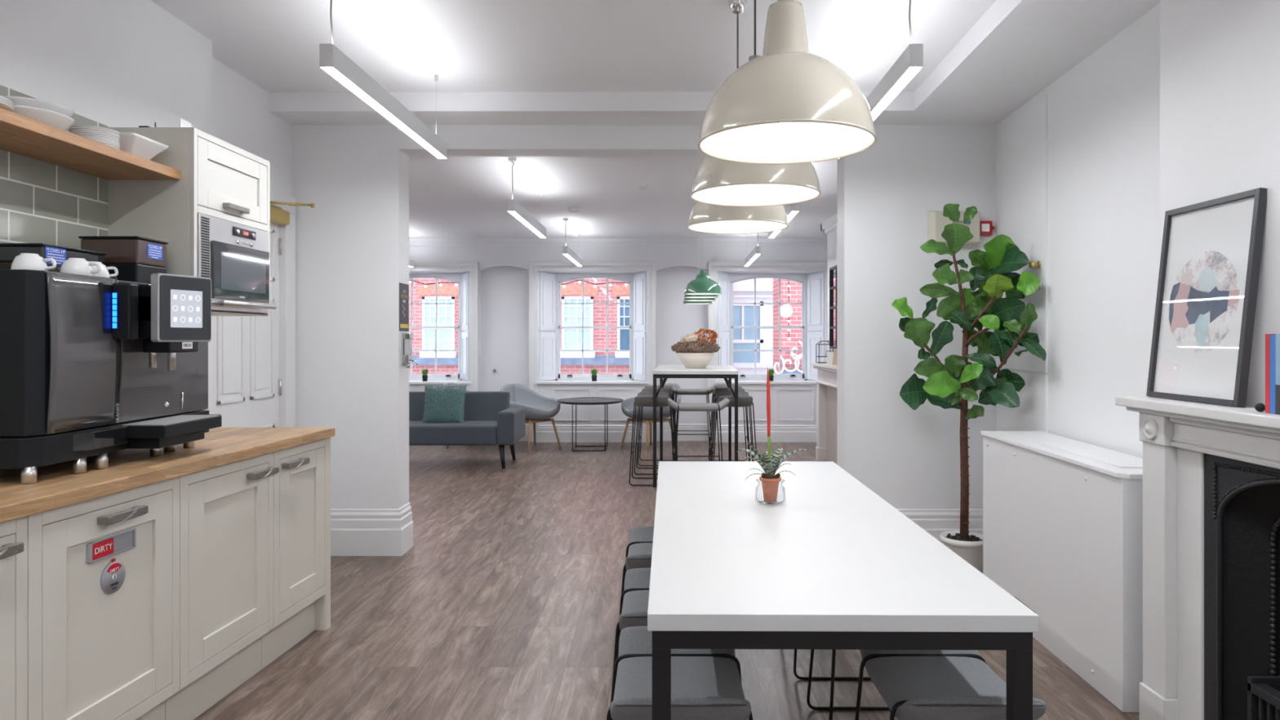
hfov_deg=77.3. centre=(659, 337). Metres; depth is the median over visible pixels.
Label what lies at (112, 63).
wall
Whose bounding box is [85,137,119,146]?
plate
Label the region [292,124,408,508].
wall
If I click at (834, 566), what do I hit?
dining table
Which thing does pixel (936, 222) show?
control box
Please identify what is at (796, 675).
stool
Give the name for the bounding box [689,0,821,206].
pendant
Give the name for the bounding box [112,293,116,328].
light
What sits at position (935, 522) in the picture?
baseboard
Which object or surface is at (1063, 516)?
radiator cover
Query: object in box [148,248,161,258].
print
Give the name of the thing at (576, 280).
festoon lights
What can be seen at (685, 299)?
pendant
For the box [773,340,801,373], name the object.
scroll ironwork
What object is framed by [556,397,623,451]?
round table
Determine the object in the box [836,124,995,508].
wall
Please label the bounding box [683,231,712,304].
pendant
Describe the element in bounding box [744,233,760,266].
linear light
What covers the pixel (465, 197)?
ceiling
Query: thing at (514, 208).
linear light
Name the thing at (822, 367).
mantel shelf
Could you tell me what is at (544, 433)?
baseboard
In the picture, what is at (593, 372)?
potted grass
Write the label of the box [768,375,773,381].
pot
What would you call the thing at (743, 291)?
stucco building
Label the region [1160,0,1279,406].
wall
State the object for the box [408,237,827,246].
ceiling beam
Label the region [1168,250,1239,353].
artwork
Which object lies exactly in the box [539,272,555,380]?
shutter
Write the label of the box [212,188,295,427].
door
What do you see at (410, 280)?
festoon lights
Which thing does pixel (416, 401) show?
cushion
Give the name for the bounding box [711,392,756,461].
bar stool
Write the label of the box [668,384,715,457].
bar stool
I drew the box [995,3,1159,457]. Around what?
wall
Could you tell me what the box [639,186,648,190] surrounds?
ceiling sensor
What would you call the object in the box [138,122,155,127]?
clip
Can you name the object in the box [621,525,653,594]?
stool
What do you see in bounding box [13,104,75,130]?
serving bowl
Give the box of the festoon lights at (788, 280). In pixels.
[787,280,789,339]
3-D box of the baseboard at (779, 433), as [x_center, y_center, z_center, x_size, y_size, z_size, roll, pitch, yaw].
[1.480,1.210,10.137,1.739,0.220,0.026,0,0,0]
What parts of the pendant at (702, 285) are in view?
lamp shade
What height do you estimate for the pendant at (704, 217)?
0.944 m
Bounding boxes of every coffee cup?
[10,253,56,271]
[59,257,101,275]
[88,261,118,277]
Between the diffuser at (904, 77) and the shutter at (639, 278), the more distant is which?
the shutter at (639, 278)
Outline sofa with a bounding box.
[408,391,524,468]
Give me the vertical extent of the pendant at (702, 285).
0.898 m
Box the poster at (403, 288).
[399,282,408,331]
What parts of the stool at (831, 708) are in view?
wire leg frame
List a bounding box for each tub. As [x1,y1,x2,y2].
[0,245,104,264]
[80,238,166,267]
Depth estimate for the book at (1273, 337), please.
2.06 m
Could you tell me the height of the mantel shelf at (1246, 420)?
0.045 m
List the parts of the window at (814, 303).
sill, sash, frame, sash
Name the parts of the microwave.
door glass, handle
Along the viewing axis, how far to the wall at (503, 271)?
10.15 m
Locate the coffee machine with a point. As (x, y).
(91, 366)
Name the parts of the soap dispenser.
plate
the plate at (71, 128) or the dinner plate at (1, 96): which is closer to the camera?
the dinner plate at (1, 96)
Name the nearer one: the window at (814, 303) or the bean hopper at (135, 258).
the bean hopper at (135, 258)
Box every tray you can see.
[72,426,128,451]
[120,414,222,448]
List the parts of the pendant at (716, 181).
lamp shade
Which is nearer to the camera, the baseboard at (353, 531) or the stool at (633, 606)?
the stool at (633, 606)
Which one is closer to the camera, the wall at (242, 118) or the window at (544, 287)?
the wall at (242, 118)
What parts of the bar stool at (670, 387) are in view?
seat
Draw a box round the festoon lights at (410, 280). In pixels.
[408,279,457,287]
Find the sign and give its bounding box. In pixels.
[86,528,136,564]
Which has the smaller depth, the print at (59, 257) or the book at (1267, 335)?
the book at (1267, 335)
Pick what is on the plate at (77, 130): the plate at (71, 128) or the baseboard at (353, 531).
the plate at (71, 128)
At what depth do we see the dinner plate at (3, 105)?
2.27 m
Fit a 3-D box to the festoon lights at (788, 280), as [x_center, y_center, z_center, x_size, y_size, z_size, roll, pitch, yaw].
[2.330,-0.547,14.470,0.030,1.166,0.029,0,0,0]
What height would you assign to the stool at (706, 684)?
0.501 m
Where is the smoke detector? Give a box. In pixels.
[568,207,579,213]
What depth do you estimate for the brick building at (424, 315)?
17.99 m
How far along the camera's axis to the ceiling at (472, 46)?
3.74 m
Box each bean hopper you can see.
[0,243,106,272]
[78,235,168,283]
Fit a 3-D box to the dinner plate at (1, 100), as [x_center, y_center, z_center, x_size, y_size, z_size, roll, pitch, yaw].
[-1.950,-0.659,2.240,0.220,0.019,0.220,0,0,0]
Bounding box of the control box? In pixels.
[927,211,979,247]
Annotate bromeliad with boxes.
[736,368,805,506]
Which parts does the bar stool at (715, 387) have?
seat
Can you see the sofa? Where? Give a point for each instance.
(490, 420)
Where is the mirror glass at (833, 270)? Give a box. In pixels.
[831,268,835,346]
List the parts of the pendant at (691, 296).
lamp shade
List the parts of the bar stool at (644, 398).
seat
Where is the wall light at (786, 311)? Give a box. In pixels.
[780,304,792,317]
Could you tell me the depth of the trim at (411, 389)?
10.14 m
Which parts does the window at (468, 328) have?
sash, sash, frame, sill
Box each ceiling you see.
[150,0,996,92]
[408,156,836,237]
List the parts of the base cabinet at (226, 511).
door, handle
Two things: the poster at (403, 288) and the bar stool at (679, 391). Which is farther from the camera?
the bar stool at (679, 391)
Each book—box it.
[1265,333,1275,413]
[1270,334,1275,413]
[1275,333,1279,414]
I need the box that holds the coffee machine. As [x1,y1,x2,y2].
[0,269,222,484]
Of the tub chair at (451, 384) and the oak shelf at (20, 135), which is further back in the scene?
the tub chair at (451, 384)
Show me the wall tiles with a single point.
(41, 202)
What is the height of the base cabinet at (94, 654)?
0.870 m
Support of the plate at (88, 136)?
on the plate at (94, 139)
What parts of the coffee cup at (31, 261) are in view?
handle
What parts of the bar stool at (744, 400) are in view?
seat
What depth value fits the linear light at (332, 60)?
3.36 m
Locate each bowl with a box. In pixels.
[3,96,75,117]
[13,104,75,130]
[119,132,168,159]
[671,328,720,368]
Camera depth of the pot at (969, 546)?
4.34 m
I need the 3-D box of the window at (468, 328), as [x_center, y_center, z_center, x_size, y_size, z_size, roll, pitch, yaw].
[-3.106,0.179,10.367,1.608,2.282,0.505,0,0,0]
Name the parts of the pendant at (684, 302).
lamp shade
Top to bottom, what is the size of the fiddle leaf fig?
2.047 m
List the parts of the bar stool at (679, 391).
wire leg frame, seat, wire leg frame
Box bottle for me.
[404,338,412,355]
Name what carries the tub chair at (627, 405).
on the floor
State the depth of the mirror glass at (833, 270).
8.47 m
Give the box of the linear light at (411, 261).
[408,258,413,266]
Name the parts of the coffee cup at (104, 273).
handle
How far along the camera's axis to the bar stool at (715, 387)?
8.55 m
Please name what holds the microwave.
in the upper cabinet at (220, 179)
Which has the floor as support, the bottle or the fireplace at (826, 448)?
the fireplace at (826, 448)
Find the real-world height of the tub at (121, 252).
0.088 m
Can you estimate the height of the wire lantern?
0.239 m
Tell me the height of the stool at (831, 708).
0.501 m
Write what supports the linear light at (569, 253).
hanging from the ceiling at (465, 197)
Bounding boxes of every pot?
[422,375,427,381]
[591,375,596,381]
[759,475,781,502]
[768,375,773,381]
[940,530,982,573]
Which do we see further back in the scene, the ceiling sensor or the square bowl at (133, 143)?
the ceiling sensor
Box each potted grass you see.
[421,368,428,381]
[591,368,598,381]
[768,368,774,381]
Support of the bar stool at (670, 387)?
on the floor
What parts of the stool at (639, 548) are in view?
wire leg frame, wire leg frame, seat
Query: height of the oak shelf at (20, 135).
0.036 m
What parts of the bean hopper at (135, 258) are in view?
lid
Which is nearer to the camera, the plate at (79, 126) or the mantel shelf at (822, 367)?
the plate at (79, 126)
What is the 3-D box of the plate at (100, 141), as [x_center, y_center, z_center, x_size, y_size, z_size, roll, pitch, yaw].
[-1.944,-0.661,2.753,0.144,0.011,0.144,0,0,0]
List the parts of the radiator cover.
lift off panel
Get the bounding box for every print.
[47,253,64,263]
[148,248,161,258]
[1146,187,1266,407]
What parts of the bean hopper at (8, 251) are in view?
lid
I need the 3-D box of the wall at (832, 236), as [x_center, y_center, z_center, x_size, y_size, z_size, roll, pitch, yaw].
[2.275,0.028,7.860,0.850,2.585,5.580,0,0,0]
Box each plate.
[0,95,13,105]
[0,98,13,108]
[0,101,13,111]
[68,127,119,136]
[69,128,120,139]
[70,124,120,135]
[71,131,119,140]
[74,133,119,142]
[80,135,119,144]
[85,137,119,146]
[92,139,119,148]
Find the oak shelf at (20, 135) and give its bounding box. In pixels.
[0,107,180,179]
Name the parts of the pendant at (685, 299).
lamp shade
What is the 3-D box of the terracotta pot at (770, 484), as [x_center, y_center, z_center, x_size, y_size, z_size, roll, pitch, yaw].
[0.386,0.530,2.800,0.076,0.084,0.076,0,0,0]
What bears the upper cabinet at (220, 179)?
attached to the wall at (112, 63)
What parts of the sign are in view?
red panel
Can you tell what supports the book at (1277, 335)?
on the fireplace at (1211, 472)
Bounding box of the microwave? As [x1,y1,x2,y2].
[197,213,276,313]
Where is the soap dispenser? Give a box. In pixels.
[401,332,417,368]
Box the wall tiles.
[0,84,107,248]
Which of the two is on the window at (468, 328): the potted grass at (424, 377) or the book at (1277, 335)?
the potted grass at (424, 377)
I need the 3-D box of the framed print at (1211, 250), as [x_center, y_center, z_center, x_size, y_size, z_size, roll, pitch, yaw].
[1.660,-0.113,2.450,0.088,0.617,0.420,0,0,0]
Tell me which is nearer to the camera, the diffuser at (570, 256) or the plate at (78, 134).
the plate at (78, 134)
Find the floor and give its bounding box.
[193,440,1139,719]
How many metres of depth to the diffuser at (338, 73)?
3.45 m
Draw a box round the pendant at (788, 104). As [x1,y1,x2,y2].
[697,0,876,164]
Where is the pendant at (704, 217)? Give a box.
[687,0,788,234]
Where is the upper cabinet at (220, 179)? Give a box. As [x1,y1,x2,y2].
[107,118,270,315]
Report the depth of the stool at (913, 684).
2.01 m
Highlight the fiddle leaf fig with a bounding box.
[891,203,1046,573]
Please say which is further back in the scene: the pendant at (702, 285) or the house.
the house
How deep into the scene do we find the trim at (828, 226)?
8.50 m
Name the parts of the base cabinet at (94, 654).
handle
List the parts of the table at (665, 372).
leg, leg, leg, leg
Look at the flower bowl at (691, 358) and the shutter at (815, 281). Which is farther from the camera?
the shutter at (815, 281)
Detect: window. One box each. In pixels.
[408,262,478,391]
[528,262,655,442]
[708,262,827,432]
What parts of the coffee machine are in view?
gloss panel, screen arm, spout, gloss panel, spout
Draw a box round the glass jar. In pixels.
[754,478,786,506]
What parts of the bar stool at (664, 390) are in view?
seat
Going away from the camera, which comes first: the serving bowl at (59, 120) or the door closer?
the serving bowl at (59, 120)
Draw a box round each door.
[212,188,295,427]
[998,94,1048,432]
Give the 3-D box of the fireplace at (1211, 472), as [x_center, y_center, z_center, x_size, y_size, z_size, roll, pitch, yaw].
[1.611,0.762,1.920,0.176,1.134,1.520,0,0,0]
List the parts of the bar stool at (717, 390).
seat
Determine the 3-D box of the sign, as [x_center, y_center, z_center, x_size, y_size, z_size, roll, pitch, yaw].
[-1.595,0.604,2.330,0.010,0.056,0.182,0,0,4]
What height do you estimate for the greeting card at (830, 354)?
0.129 m
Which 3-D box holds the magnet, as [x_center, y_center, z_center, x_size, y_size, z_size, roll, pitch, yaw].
[-1.595,0.694,2.335,0.009,0.099,0.090,0,0,4]
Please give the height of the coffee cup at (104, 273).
0.054 m
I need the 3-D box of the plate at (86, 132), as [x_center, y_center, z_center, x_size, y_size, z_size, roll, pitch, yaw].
[-1.947,-0.688,2.753,0.144,0.011,0.144,0,0,0]
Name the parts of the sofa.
seat, leg, armrest, leg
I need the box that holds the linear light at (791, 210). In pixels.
[768,203,799,237]
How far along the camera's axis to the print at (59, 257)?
2.52 m
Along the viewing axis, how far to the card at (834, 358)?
7.99 m
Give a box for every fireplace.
[810,362,836,463]
[1115,395,1279,719]
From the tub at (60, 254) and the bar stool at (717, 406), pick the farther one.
the bar stool at (717, 406)
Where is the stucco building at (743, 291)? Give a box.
[733,278,773,373]
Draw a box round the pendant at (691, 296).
[683,232,719,298]
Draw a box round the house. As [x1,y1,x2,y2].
[773,278,801,373]
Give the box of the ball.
[1254,403,1265,412]
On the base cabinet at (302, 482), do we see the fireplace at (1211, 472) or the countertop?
the countertop
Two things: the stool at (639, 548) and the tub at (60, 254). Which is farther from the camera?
the stool at (639, 548)
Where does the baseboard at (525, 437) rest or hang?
attached to the wall at (503, 271)
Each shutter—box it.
[461,272,469,380]
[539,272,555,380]
[633,272,646,380]
[717,272,728,380]
[807,272,824,380]
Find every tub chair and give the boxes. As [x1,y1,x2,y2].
[443,382,483,450]
[500,383,561,453]
[620,382,680,453]
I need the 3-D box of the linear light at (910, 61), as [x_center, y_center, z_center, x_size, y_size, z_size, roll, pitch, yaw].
[0.948,-1.195,3.655,0.056,0.419,1.490,0,0,1]
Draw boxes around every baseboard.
[330,502,413,555]
[518,423,528,440]
[533,424,652,442]
[656,423,707,440]
[707,424,817,442]
[896,508,982,543]
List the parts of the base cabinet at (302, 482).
handle, frame, door, panel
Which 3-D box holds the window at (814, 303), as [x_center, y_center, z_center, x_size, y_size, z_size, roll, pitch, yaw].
[1.415,0.179,10.367,1.608,2.282,0.505,0,0,0]
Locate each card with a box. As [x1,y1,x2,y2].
[826,351,833,364]
[831,350,836,364]
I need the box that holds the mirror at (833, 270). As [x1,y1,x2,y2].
[829,265,836,348]
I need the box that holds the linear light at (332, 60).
[319,0,447,158]
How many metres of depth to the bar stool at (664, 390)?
7.75 m
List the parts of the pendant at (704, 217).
lamp shade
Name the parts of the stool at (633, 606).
wire leg frame, wire leg frame, seat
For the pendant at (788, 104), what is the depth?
1.81 m
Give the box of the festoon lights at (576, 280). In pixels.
[560,280,627,287]
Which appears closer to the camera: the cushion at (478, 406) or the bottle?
the bottle
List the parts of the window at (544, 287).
sill, frame, sash, sash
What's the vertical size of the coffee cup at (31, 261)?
0.054 m
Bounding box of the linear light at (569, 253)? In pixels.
[562,217,582,266]
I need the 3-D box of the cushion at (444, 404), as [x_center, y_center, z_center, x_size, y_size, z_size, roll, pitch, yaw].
[-2.269,0.704,8.414,0.461,0.420,0.202,0,0,-1]
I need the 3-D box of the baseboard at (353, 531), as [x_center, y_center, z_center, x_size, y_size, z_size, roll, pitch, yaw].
[-1.899,1.180,4.957,0.671,0.280,0.226,0,0,0]
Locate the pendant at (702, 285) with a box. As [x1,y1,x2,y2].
[684,232,722,295]
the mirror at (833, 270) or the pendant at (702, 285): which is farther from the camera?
the mirror at (833, 270)
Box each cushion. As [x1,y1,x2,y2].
[408,391,425,420]
[421,385,466,422]
[462,391,510,420]
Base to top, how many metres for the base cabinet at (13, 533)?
0.870 m
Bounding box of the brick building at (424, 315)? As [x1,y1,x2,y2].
[408,278,629,373]
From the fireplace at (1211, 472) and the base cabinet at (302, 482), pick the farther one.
the base cabinet at (302, 482)
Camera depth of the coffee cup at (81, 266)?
2.44 m
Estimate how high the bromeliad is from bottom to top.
0.475 m
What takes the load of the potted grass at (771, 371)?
on the window at (814, 303)
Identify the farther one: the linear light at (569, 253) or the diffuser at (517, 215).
the linear light at (569, 253)
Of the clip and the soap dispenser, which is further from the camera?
the soap dispenser
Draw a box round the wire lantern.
[815,341,833,363]
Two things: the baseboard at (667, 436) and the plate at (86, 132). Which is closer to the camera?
the plate at (86, 132)
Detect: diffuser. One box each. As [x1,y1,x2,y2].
[320,66,445,158]
[508,211,545,237]
[563,253,581,266]
[745,253,759,266]
[871,66,921,119]
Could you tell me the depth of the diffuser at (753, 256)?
9.06 m
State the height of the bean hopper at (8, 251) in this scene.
0.100 m
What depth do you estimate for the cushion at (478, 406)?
8.63 m
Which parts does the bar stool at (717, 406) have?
wire leg frame, seat, wire leg frame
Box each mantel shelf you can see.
[810,362,836,373]
[1115,395,1279,434]
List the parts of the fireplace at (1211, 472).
iron plate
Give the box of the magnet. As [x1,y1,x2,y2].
[100,558,125,593]
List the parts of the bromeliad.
flower stem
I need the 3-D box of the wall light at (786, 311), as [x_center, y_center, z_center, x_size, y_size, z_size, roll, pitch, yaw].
[2.250,-0.480,14.340,0.240,0.240,0.320,0,0,0]
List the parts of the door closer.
closer arm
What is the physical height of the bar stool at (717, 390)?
0.810 m
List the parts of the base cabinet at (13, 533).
door, handle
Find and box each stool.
[606,626,752,719]
[610,568,650,702]
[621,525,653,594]
[628,391,674,485]
[633,388,675,475]
[637,385,677,466]
[667,397,729,461]
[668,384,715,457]
[708,385,749,461]
[709,388,753,461]
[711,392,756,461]
[793,648,871,679]
[806,649,889,719]
[854,649,1046,719]
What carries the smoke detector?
attached to the ceiling at (465, 197)
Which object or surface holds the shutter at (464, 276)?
attached to the window at (468, 328)
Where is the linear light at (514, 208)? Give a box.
[507,157,546,237]
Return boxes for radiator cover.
[980,431,1142,712]
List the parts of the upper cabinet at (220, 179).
metal bracket, frame, flap door, handle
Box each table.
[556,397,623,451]
[647,461,1038,719]
[652,365,738,487]
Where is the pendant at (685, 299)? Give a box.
[683,231,715,301]
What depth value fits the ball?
2.09 m
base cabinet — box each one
[0,515,27,719]
[27,476,179,719]
[164,452,279,719]
[261,437,330,669]
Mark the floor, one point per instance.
(504, 603)
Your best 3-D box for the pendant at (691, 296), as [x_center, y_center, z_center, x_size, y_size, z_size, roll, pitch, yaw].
[0.375,-0.816,7.270,0.323,0.898,0.323,0,0,0]
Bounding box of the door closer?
[270,200,315,225]
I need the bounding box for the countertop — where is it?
[0,427,335,523]
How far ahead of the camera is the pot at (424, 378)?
10.25 m
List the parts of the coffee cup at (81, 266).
handle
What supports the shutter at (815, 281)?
attached to the window at (814, 303)
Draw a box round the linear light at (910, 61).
[866,0,923,120]
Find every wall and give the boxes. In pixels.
[0,0,212,414]
[212,57,292,196]
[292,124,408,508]
[408,246,827,424]
[827,228,836,351]
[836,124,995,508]
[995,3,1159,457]
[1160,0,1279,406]
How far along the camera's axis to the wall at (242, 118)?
4.37 m
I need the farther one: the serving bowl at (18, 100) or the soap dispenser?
the soap dispenser
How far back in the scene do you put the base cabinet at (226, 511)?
2.87 m
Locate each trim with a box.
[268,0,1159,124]
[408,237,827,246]
[408,388,813,421]
[821,213,836,234]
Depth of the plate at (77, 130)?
2.70 m
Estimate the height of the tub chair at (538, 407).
0.769 m
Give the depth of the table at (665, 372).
7.07 m
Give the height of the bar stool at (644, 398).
0.810 m
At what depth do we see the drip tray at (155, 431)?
2.66 m
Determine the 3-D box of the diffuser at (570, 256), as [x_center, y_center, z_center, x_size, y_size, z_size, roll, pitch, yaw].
[-0.993,-0.884,9.145,0.042,0.001,1.438,0,0,1]

